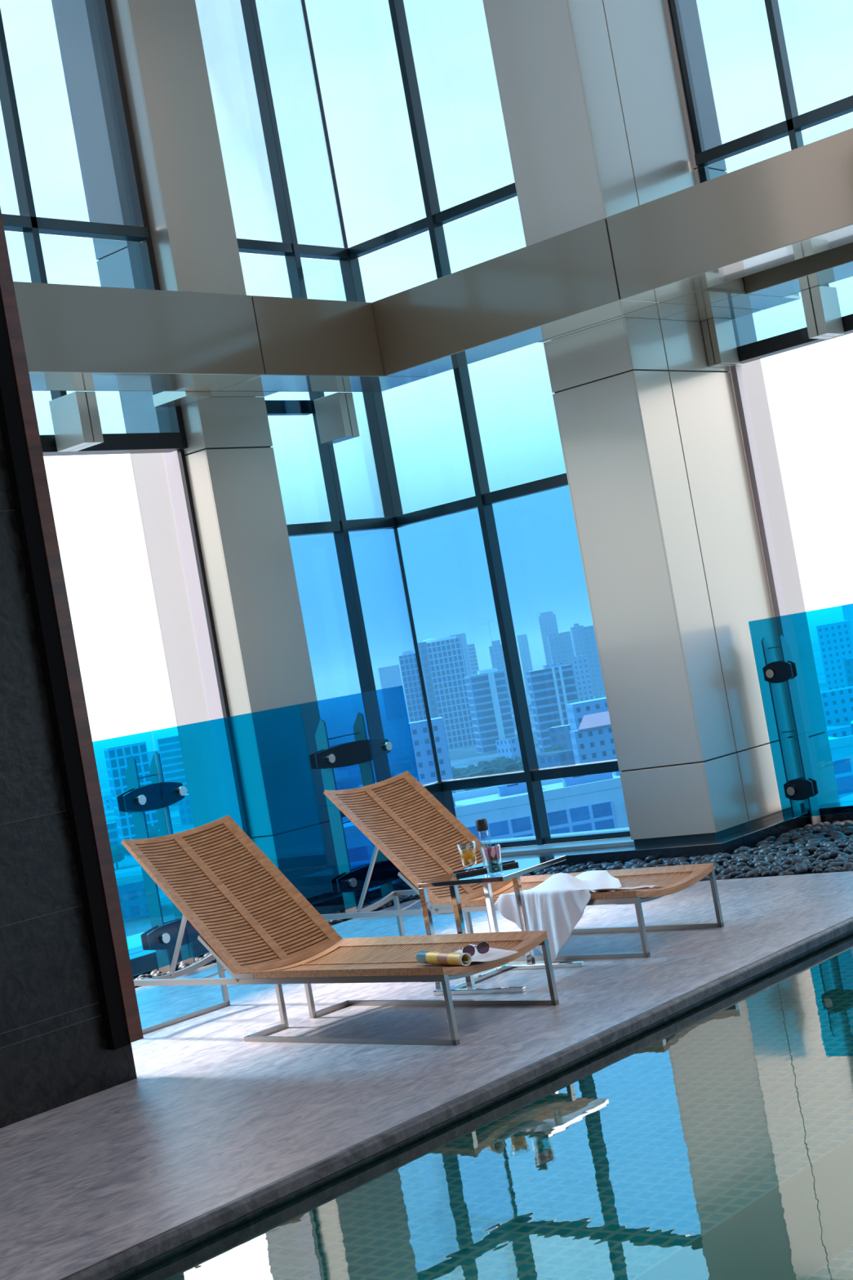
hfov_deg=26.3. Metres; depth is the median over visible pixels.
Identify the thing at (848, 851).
pebble
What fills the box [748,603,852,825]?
glass railing
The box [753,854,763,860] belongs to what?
pebble
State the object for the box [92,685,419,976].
glass railing
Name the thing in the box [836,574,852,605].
office tower
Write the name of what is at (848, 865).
pebble
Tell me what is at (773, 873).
pebble
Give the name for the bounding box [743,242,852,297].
trim
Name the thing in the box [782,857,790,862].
pebble
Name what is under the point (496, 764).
tree
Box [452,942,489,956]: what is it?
sunglasses
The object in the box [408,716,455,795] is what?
office tower
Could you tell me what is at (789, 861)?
pebble
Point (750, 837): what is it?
trim
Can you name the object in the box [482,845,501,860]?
glass
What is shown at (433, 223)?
window
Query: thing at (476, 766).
tree
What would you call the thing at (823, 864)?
pebble
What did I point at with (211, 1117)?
floor
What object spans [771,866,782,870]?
pebble
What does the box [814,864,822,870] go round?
pebble
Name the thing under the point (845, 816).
trim
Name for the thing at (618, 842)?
trim
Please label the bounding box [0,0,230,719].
window
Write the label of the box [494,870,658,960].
towel
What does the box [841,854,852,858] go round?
pebble
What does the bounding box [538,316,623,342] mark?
trim
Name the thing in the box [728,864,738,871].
pebble
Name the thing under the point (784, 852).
pebble
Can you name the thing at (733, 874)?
pebble
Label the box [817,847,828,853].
pebble
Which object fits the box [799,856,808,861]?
pebble
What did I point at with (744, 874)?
pebble
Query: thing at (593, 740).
building
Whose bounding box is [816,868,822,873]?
pebble
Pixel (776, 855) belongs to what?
pebble
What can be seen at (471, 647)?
office tower
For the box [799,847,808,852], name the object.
pebble
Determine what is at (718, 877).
pebble
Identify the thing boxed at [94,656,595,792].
ground
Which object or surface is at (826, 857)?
pebble
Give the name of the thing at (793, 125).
window
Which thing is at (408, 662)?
office tower
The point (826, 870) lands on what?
pebble
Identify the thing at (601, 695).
building
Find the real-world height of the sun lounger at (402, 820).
0.965 m
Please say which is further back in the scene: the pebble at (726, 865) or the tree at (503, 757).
the tree at (503, 757)
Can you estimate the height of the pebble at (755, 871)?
0.057 m
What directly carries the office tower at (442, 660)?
on the ground
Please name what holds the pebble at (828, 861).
on the floor
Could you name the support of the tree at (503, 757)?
on the ground
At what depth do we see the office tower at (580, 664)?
1096.05 m
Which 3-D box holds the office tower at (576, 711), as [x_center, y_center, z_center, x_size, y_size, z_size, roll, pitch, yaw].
[53.741,31.369,564.361,15.000,26.000,14.000,-10,-1,-4]
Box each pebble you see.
[145,973,151,977]
[149,968,158,975]
[153,973,162,977]
[698,875,710,881]
[715,875,723,879]
[716,867,724,873]
[720,867,733,875]
[720,874,730,879]
[723,862,731,867]
[727,858,737,863]
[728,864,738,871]
[728,871,739,878]
[735,862,746,867]
[737,855,746,864]
[738,857,752,863]
[740,866,747,872]
[741,872,755,878]
[745,872,754,878]
[749,862,755,866]
[750,868,760,877]
[752,857,763,862]
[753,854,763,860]
[753,860,762,867]
[756,861,770,866]
[758,867,770,871]
[761,871,768,876]
[764,854,774,859]
[764,857,775,863]
[768,864,775,871]
[770,870,779,876]
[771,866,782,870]
[772,861,784,869]
[773,854,782,858]
[776,850,787,856]
[777,871,790,875]
[780,858,792,867]
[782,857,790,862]
[785,864,795,869]
[785,866,795,871]
[790,856,802,865]
[795,867,806,874]
[797,851,809,856]
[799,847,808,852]
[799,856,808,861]
[799,864,808,874]
[801,861,811,865]
[806,857,816,863]
[807,866,814,873]
[808,846,817,854]
[809,853,821,858]
[812,867,817,873]
[813,862,827,868]
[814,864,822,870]
[816,853,825,860]
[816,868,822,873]
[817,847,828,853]
[819,862,826,866]
[822,855,829,860]
[823,866,837,872]
[825,858,835,864]
[826,862,844,867]
[827,850,838,858]
[828,866,838,872]
[835,856,847,862]
[837,853,847,857]
[837,866,845,871]
[839,843,848,847]
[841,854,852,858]
[843,858,852,866]
[843,862,852,871]
[844,848,852,854]
[845,840,852,844]
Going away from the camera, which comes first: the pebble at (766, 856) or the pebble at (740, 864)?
the pebble at (740, 864)
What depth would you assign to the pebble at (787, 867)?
10.62 m
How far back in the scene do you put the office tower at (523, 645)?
1996.85 m
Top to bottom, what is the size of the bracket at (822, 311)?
0.325 m
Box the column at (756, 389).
[663,0,805,617]
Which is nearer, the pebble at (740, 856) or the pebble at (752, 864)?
the pebble at (752, 864)
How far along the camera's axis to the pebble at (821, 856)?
10.80 m
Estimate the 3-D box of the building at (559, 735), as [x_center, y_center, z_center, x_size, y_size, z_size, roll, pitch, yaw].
[56.822,40.086,721.666,13.473,13.165,8.652,-10,-1,16]
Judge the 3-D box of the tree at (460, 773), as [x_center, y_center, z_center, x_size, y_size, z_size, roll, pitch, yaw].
[13.923,49.424,661.312,9.015,7.538,9.327,-10,-1,14]
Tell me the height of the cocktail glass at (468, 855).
0.135 m
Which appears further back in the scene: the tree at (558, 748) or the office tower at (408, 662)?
the office tower at (408, 662)
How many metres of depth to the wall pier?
7.61 m
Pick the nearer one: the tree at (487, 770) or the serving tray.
the serving tray
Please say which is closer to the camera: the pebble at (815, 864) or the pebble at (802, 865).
the pebble at (802, 865)
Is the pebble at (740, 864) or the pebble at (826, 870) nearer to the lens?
the pebble at (826, 870)
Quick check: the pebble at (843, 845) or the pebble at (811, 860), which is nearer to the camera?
the pebble at (811, 860)
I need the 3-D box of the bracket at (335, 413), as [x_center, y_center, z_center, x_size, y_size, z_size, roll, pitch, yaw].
[-0.655,-1.616,13.295,0.253,0.325,0.151,-11,-1,41]
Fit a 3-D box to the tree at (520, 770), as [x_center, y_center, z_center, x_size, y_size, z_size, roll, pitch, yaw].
[30.008,43.866,562.988,11.419,9.548,11.814,-10,-1,19]
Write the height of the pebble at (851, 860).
0.048 m
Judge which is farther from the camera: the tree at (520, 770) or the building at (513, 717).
the building at (513, 717)
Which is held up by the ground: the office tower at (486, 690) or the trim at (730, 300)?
the office tower at (486, 690)
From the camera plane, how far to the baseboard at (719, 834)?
12.38 m
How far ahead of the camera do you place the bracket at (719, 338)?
12.84 m
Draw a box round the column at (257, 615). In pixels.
[110,0,317,716]
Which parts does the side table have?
leg, leg, rail, leg, leg, rail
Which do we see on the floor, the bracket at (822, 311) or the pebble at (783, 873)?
the pebble at (783, 873)
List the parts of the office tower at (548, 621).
crown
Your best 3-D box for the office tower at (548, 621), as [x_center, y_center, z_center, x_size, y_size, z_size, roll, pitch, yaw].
[118.068,9.485,1704.854,16.000,86.000,18.000,-10,-1,4]
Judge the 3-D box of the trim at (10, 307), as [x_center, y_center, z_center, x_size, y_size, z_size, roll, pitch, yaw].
[-1.711,-0.763,7.866,0.110,5.035,0.072,-11,-1,41]
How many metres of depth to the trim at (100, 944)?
7.75 m
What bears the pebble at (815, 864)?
on the floor
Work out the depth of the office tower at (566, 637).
1445.67 m
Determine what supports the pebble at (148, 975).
on the floor
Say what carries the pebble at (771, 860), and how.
on the floor
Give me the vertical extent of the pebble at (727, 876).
0.045 m
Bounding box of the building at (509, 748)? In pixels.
[495,736,521,759]
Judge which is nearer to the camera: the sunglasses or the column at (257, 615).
the sunglasses
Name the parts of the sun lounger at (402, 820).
support rod, backrest, frame, seat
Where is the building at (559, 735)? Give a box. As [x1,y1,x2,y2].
[548,724,573,750]
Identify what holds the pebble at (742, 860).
on the floor
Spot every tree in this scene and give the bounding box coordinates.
[451,766,457,779]
[452,764,475,778]
[463,764,506,789]
[464,765,479,791]
[478,758,502,768]
[489,755,506,762]
[500,756,523,772]
[507,765,540,773]
[543,745,564,752]
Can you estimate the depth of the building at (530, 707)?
1382.33 m
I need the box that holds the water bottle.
[475,817,488,847]
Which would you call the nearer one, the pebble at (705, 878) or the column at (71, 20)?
the pebble at (705, 878)
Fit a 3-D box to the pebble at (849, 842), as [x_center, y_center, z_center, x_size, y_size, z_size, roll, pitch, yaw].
[2.607,1.253,11.250,0.059,0.036,0.043,-10,-1,-15]
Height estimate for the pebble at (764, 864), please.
0.051 m
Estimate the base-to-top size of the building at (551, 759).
10.572 m
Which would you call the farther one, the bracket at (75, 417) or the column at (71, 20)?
the column at (71, 20)
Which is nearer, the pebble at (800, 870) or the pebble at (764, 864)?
the pebble at (800, 870)
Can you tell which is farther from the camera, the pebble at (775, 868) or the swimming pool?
the pebble at (775, 868)
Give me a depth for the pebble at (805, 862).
10.62 m
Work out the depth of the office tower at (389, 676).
1899.37 m
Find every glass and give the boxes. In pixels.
[459,845,475,863]
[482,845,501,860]
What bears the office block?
on the ground
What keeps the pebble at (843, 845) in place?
on the floor
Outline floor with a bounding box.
[0,832,852,1279]
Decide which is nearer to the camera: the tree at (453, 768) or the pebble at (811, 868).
the pebble at (811, 868)
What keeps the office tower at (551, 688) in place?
on the ground
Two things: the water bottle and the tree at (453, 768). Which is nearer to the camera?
the water bottle
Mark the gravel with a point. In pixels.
(839, 832)
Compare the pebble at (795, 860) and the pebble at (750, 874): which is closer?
the pebble at (750, 874)
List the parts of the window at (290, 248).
frame, frame, frame, frame, frame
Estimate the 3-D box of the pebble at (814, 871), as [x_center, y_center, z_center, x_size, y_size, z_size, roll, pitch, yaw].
[2.208,1.315,10.377,0.036,0.038,0.052,-10,-1,1]
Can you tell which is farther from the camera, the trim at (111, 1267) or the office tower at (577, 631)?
the office tower at (577, 631)
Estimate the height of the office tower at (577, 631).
61.300 m
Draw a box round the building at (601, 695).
[599,692,605,697]
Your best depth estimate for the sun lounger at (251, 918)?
8.52 m
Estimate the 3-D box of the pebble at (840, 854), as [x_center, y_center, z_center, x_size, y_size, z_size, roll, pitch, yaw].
[2.458,1.275,10.760,0.063,0.043,0.076,-10,-1,-23]
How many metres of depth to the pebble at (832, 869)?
10.29 m
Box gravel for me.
[177,820,852,970]
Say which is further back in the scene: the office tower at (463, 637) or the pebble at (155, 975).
the office tower at (463, 637)
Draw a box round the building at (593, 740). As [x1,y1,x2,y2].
[569,711,617,764]
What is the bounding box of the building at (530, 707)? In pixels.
[510,703,533,715]
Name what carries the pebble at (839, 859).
on the floor
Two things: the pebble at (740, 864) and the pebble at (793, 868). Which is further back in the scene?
the pebble at (740, 864)
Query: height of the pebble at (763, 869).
0.050 m
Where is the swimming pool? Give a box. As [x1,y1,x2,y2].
[163,946,852,1279]
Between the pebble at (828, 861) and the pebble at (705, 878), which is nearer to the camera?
the pebble at (828, 861)
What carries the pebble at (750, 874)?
on the floor
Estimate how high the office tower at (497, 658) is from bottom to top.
78.000 m
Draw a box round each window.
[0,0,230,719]
[236,0,447,794]
[301,0,631,848]
[667,0,852,617]
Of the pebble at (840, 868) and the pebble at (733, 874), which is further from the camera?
the pebble at (733, 874)
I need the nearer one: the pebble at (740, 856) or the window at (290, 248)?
the pebble at (740, 856)
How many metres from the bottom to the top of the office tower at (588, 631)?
56.000 m
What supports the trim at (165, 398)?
attached to the column at (257, 615)
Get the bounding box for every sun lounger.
[121,814,559,1045]
[320,770,724,961]
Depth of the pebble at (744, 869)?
10.91 m
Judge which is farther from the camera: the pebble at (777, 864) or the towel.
the pebble at (777, 864)
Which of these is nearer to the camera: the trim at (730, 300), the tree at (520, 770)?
the trim at (730, 300)
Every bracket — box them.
[48,391,103,451]
[313,391,359,444]
[701,317,739,367]
[800,285,844,339]
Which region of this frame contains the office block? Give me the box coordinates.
[452,770,629,840]
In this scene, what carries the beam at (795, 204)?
attached to the wall
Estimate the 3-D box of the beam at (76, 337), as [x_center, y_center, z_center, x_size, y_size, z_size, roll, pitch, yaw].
[-2.849,-1.716,10.256,0.483,0.526,8.180,-11,-1,41]
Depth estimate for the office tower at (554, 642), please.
1396.41 m
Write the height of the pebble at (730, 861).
0.044 m
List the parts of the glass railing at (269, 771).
glass panel, post, post, post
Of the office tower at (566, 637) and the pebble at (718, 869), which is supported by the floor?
the pebble at (718, 869)
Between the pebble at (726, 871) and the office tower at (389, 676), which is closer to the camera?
the pebble at (726, 871)
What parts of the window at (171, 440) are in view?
frame, frame, frame, frame, frame, frame, frame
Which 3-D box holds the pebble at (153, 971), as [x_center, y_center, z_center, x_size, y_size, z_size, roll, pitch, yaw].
[-1.637,2.007,10.989,0.061,0.040,0.058,-10,-1,-20]
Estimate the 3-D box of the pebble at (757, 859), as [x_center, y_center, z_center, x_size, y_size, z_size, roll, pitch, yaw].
[2.024,1.361,11.164,0.078,0.058,0.067,-11,-1,39]
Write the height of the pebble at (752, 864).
0.033 m
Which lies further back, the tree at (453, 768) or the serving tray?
the tree at (453, 768)
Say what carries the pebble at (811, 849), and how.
on the floor
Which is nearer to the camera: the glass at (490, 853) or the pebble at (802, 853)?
the glass at (490, 853)
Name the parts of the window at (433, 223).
frame, frame, frame, frame, frame, frame, frame, frame, frame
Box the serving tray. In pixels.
[453,860,518,876]
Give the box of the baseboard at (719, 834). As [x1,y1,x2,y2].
[634,809,782,845]
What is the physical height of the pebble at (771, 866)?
0.042 m
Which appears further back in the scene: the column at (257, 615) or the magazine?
the column at (257, 615)
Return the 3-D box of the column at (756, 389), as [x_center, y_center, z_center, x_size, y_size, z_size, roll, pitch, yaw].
[1.913,-2.994,13.536,0.687,9.700,0.355,-11,-1,41]
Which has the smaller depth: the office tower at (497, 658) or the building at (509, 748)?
the building at (509, 748)
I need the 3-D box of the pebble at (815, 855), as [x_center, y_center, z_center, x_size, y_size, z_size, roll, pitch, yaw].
[2.328,1.298,10.914,0.079,0.049,0.077,-11,-1,32]
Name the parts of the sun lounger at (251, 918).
support rod, backrest, frame, seat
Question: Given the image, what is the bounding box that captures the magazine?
[416,944,518,965]
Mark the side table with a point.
(525, 865)
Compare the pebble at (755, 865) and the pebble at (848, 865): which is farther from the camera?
the pebble at (755, 865)
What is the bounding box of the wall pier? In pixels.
[0,426,137,1128]
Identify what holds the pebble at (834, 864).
on the floor
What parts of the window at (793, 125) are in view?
frame, frame, frame, frame, frame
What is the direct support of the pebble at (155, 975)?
on the floor
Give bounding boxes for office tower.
[377,664,402,688]
[398,650,426,722]
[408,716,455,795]
[417,635,475,750]
[449,632,471,675]
[464,667,515,753]
[466,644,479,675]
[482,619,512,707]
[516,634,533,694]
[525,662,577,753]
[537,604,558,665]
[546,633,565,665]
[560,631,579,701]
[566,697,608,730]
[569,622,595,696]
[572,654,594,702]
[582,625,604,698]
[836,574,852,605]
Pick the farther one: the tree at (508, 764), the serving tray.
the tree at (508, 764)
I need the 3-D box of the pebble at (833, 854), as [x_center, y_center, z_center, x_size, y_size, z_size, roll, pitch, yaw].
[2.421,1.280,10.873,0.063,0.049,0.065,-10,-1,7]
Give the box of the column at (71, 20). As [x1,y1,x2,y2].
[51,0,209,726]
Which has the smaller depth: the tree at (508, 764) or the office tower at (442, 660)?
the tree at (508, 764)
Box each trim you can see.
[0,207,143,1042]
[0,293,129,1049]
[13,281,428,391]
[59,916,852,1279]
[133,816,809,977]
[151,391,277,407]
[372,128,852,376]
[480,826,634,856]
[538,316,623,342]
[618,276,800,321]
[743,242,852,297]
[808,812,852,824]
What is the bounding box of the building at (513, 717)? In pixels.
[511,715,515,724]
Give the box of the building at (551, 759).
[536,749,575,768]
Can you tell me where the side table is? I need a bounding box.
[417,855,584,995]
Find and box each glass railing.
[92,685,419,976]
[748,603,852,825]
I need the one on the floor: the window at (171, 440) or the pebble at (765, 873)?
the pebble at (765, 873)

